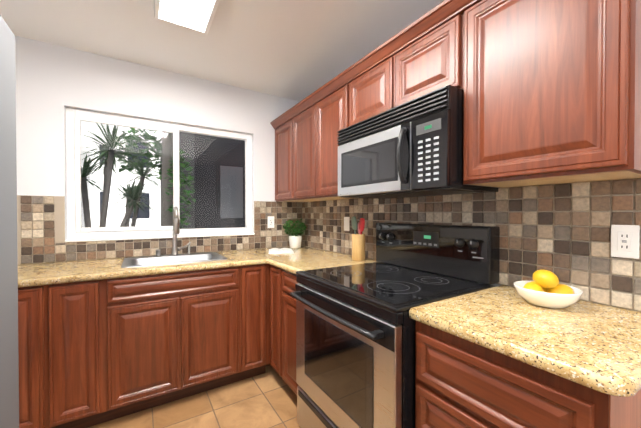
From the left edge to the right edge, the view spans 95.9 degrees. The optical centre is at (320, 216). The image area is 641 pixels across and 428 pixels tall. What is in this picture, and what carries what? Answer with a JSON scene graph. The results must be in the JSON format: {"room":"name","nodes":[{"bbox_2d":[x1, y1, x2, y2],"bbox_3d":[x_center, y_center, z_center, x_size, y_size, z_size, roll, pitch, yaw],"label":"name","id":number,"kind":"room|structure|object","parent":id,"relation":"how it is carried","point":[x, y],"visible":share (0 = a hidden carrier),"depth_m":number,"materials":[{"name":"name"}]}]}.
{"room":"kitchen","nodes":[
{"label":"kitchen","id":0,"kind":"room"},
{"bbox_2d":[14,35,299,264],"bbox_3d":[-1.280,0.015,2.429,2.700,2.420,0.120,0,1,-32],"label":"wall","id":1,"kind":"structure","parent":0,"point":[53,81],"depth_m":2.16,"materials":[{"name":"white paint"}]},
{"bbox_2d":[65,107,253,241],"bbox_3d":[-1.239,-0.307,2.430,1.368,0.961,0.127,0,1,-32],"label":"window","id":2,"kind":"structure","parent":1,"relation":"in","point":[76,232],"depth_m":2.29,"materials":[{"name":"white plastic"}]},
{"bbox_2d":[17,178,640,311],"bbox_3d":[-0.597,0.092,1.335,2.496,0.458,2.462,0,1,-32],"label":"tile backsplash","id":3,"kind":"structure","parent":1,"relation":"attached to","point":[562,232],"depth_m":1.39,"materials":[{"name":"beige tile"}]},
{"bbox_2d":[268,216,273,227],"bbox_3d":[-0.485,0.053,2.836,0.070,0.114,0.009,0,1,-32],"label":"electrical outlet","id":4,"kind":"object","parent":3,"relation":"attached to","point":[270,221],"visible":1,"depth_m":2.83,"materials":[{"name":"white plastic"}]},
{"bbox_2d":[344,217,349,230],"bbox_3d":[0.214,0.057,2.366,0.008,0.114,0.070,0,1,-32],"label":"light switch","id":5,"kind":"object","parent":3,"relation":"attached to","point":[346,223],"visible":1,"depth_m":2.36,"materials":[{"name":"white plastic"}]},
{"bbox_2d":[611,225,639,258],"bbox_3d":[1.060,0.086,1.009,0.009,0.114,0.070,0,1,-32],"label":"outlet","id":6,"kind":"object","parent":3,"relation":"attached to","point":[625,239],"visible":1,"depth_m":1.00,"materials":[{"name":"white plastic"}]},
{"bbox_2d":[88,364,300,427],"bbox_3d":[-0.089,1.273,0.532,2.700,0.060,4.620,0,1,-32],"label":"floor","id":7,"kind":"structure","parent":0,"point":[268,399],"depth_m":1.84,"materials":[{"name":"tile"}]},
{"bbox_2d":[0,15,18,427],"bbox_3d":[-0.849,0.386,0.198,0.826,1.719,0.912,0,1,-32],"label":"fridge","id":8,"kind":"object","parent":7,"relation":"on","point":[9,385],"visible":1,"depth_m":0.70,"materials":[{"name":"grey metal"}]},
{"bbox_2d":[18,264,269,427],"bbox_3d":[-1.081,0.790,2.118,2.493,0.874,0.627,0,1,-32],"label":"base cabinet","id":9,"kind":"object","parent":7,"relation":"on","point":[94,352],"visible":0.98,"depth_m":1.74,"materials":[{"name":"brown wood"}]},
{"bbox_2d":[18,250,321,287],"bbox_3d":[-1.077,0.333,2.107,2.495,0.038,0.642,0,1,-32],"label":"countertop","id":10,"kind":"structure","parent":9,"relation":"on","point":[37,274],"depth_m":1.81,"materials":[{"name":"stone"}]},
{"bbox_2d":[156,206,190,255],"bbox_3d":[-1.129,0.112,2.243,0.254,0.387,0.196,0,1,-32],"label":"faucet","id":11,"kind":"object","parent":10,"relation":"on","point":[176,231],"visible":1,"depth_m":2.28,"materials":[{"name":"silver metal"}]},
{"bbox_2d":[121,252,227,267],"bbox_3d":[-1.074,0.398,2.149,0.655,0.182,0.465,0,1,-32],"label":"sink","id":12,"kind":"object","parent":10,"relation":"in","point":[128,262],"visible":0.44,"depth_m":2.21,"materials":[{"name":"silver metal"}]},
{"bbox_2d":[247,246,320,253],"bbox_3d":[-0.322,0.328,2.625,0.665,0.038,0.420,0,1,-32],"label":"countertop","id":13,"kind":"structure","parent":9,"relation":"on","point":[264,250],"depth_m":2.72,"materials":[{"name":"stone"}]},
{"bbox_2d":[269,248,293,253],"bbox_3d":[-0.356,0.301,2.584,0.210,0.014,0.290,0,1,-10],"label":"open book","id":14,"kind":"object","parent":13,"relation":"on","point":[279,251],"visible":1,"depth_m":2.53,"materials":[{"name":"paper"}]},
{"bbox_2d":[282,219,306,247],"bbox_3d":[-0.248,0.160,2.854,0.263,0.291,0.226,0,1,-32],"label":"potted herb","id":15,"kind":"object","parent":13,"relation":"on","point":[295,239],"visible":0.98,"depth_m":2.81,"materials":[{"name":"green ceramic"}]},
{"bbox_2d":[270,265,298,394],"bbox_3d":[0.026,0.790,2.106,0.627,0.874,0.600,0,1,-32],"label":"base cabinet","id":16,"kind":"object","parent":7,"relation":"on","point":[282,328],"visible":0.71,"depth_m":1.96,"materials":[{"name":"brown wood"}]},
{"bbox_2d":[266,250,383,273],"bbox_3d":[0.038,0.333,2.072,0.642,0.038,0.540,0,1,-32],"label":"countertop","id":17,"kind":"structure","parent":16,"relation":"on","point":[303,258],"depth_m":2.05,"materials":[{"name":"stone"}]},
{"bbox_2d":[351,216,364,260],"bbox_3d":[0.274,0.155,2.102,0.096,0.316,0.133,0,1,-32],"label":"utensil crock","id":18,"kind":"object","parent":17,"relation":"on","point":[358,247],"visible":1,"depth_m":2.06,"materials":[{"name":"brown wood"}]},
{"bbox_2d":[290,222,499,427],"bbox_3d":[0.322,0.638,1.483,0.764,1.189,0.758,0,1,-32],"label":"range","id":19,"kind":"object","parent":7,"relation":"on","point":[355,345],"visible":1,"depth_m":1.33,"materials":[{"name":"black metal"}]},
{"bbox_2d":[415,321,640,427],"bbox_3d":[0.726,0.801,0.985,0.627,0.874,0.508,0,1,-32],"label":"base cabinet","id":20,"kind":"object","parent":7,"relation":"on","point":[461,383],"visible":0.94,"depth_m":0.80,"materials":[{"name":"brown wood"}]},
{"bbox_2d":[409,285,640,396],"bbox_3d":[0.730,0.344,0.962,0.642,0.038,0.545,0,1,-32],"label":"countertop","id":21,"kind":"structure","parent":20,"relation":"on","point":[594,346],"depth_m":0.82,"materials":[{"name":"stone"}]},
{"bbox_2d":[514,270,582,307],"bbox_3d":[0.836,0.260,1.071,0.202,0.126,0.202,0,1,-32],"label":"lemon bowl","id":22,"kind":"object","parent":21,"relation":"on","point":[544,288],"visible":1,"depth_m":1.04,"materials":[{"name":"white ceramic"}]},
{"bbox_2d":[0,0,443,100],"bbox_3d":[-0.089,-1.207,0.508,2.700,0.060,4.620,0,1,-32],"label":"ceiling","id":23,"kind":"structure","parent":0,"point":[298,50],"depth_m":1.89,"materials":[{"name":"white paint"}]},
{"bbox_2d":[154,0,219,34],"bbox_3d":[-0.512,-1.160,1.224,0.290,0.046,1.230,0,1,-32],"label":"ceiling light fixture","id":24,"kind":"object","parent":23,"relation":"attached to","point":[196,15],"visible":1,"depth_m":1.62,"materials":[{"name":"white plastic"}]},
{"bbox_3d":[1.045,0.027,1.158,0.100,2.420,4.500,0,1,-32],"label":"wall","id":25,"kind":"structure","parent":0,"visible":0},
{"bbox_2d":[274,112,305,201],"bbox_3d":[-0.218,-0.538,2.777,0.316,0.774,0.401,0,1,-32],"label":"upper cabinet","id":26,"kind":"object","parent":25,"relation":"attached to","point":[281,126],"depth_m":2.70,"materials":[{"name":"brown wood"}]},
{"bbox_2d":[290,96,327,201],"bbox_3d":[-0.007,-0.535,2.439,0.316,0.774,0.395,0,1,-32],"label":"upper cabinet","id":27,"kind":"object","parent":25,"relation":"attached to","point":[302,115],"depth_m":2.37,"materials":[{"name":"brown wood"}]},
{"bbox_2d":[314,72,355,199],"bbox_3d":[0.204,-0.531,2.102,0.316,0.774,0.401,0,1,-32],"label":"upper cabinet","id":28,"kind":"object","parent":25,"relation":"attached to","point":[330,100],"depth_m":2.04,"materials":[{"name":"brown wood"}]},
{"bbox_2d":[346,40,389,126],"bbox_3d":[0.411,-0.729,1.767,0.316,0.373,0.383,0,1,-32],"label":"upper cabinet","id":29,"kind":"object","parent":25,"relation":"attached to","point":[367,83],"depth_m":1.67,"materials":[{"name":"brown wood"}]},
{"bbox_2d":[390,0,461,108],"bbox_3d":[0.614,-0.725,1.442,0.316,0.373,0.383,0,1,-32],"label":"upper cabinet","id":30,"kind":"object","parent":25,"relation":"attached to","point":[426,57],"depth_m":1.33,"materials":[{"name":"brown wood"}]},
{"bbox_2d":[337,85,498,198],"bbox_3d":[0.454,-0.327,1.572,0.454,0.416,0.761,0,1,-32],"label":"microwave","id":31,"kind":"object","parent":30,"relation":"attached to","point":[412,148],"visible":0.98,"depth_m":1.32,"materials":[{"name":"black metal"}]},
{"bbox_2d":[460,0,640,187],"bbox_3d":[0.846,-0.521,1.072,0.316,0.774,0.494,0,1,-32],"label":"upper cabinet","id":32,"kind":"object","parent":25,"relation":"attached to","point":[552,91],"depth_m":0.94,"materials":[{"name":"brown wood"}]},
{"label":"outside","id":33,"kind":"structure","parent":0,"visible":0},
{"bbox_3d":[-9.863,1.175,14.778,24.000,0.100,29.860,0,1,-32],"label":"ground","id":34,"kind":"structure","parent":33,"visible":0},
{"bbox_2d":[81,121,244,228],"bbox_3d":[-6.861,-3.334,9.924,14.000,9.029,17.200,0,1,-32],"label":"window view","id":35,"kind":"structure","parent":34,"relation":"on","point":[235,151],"depth_m":4.24,"materials":[{"name":"white"}]}
]}

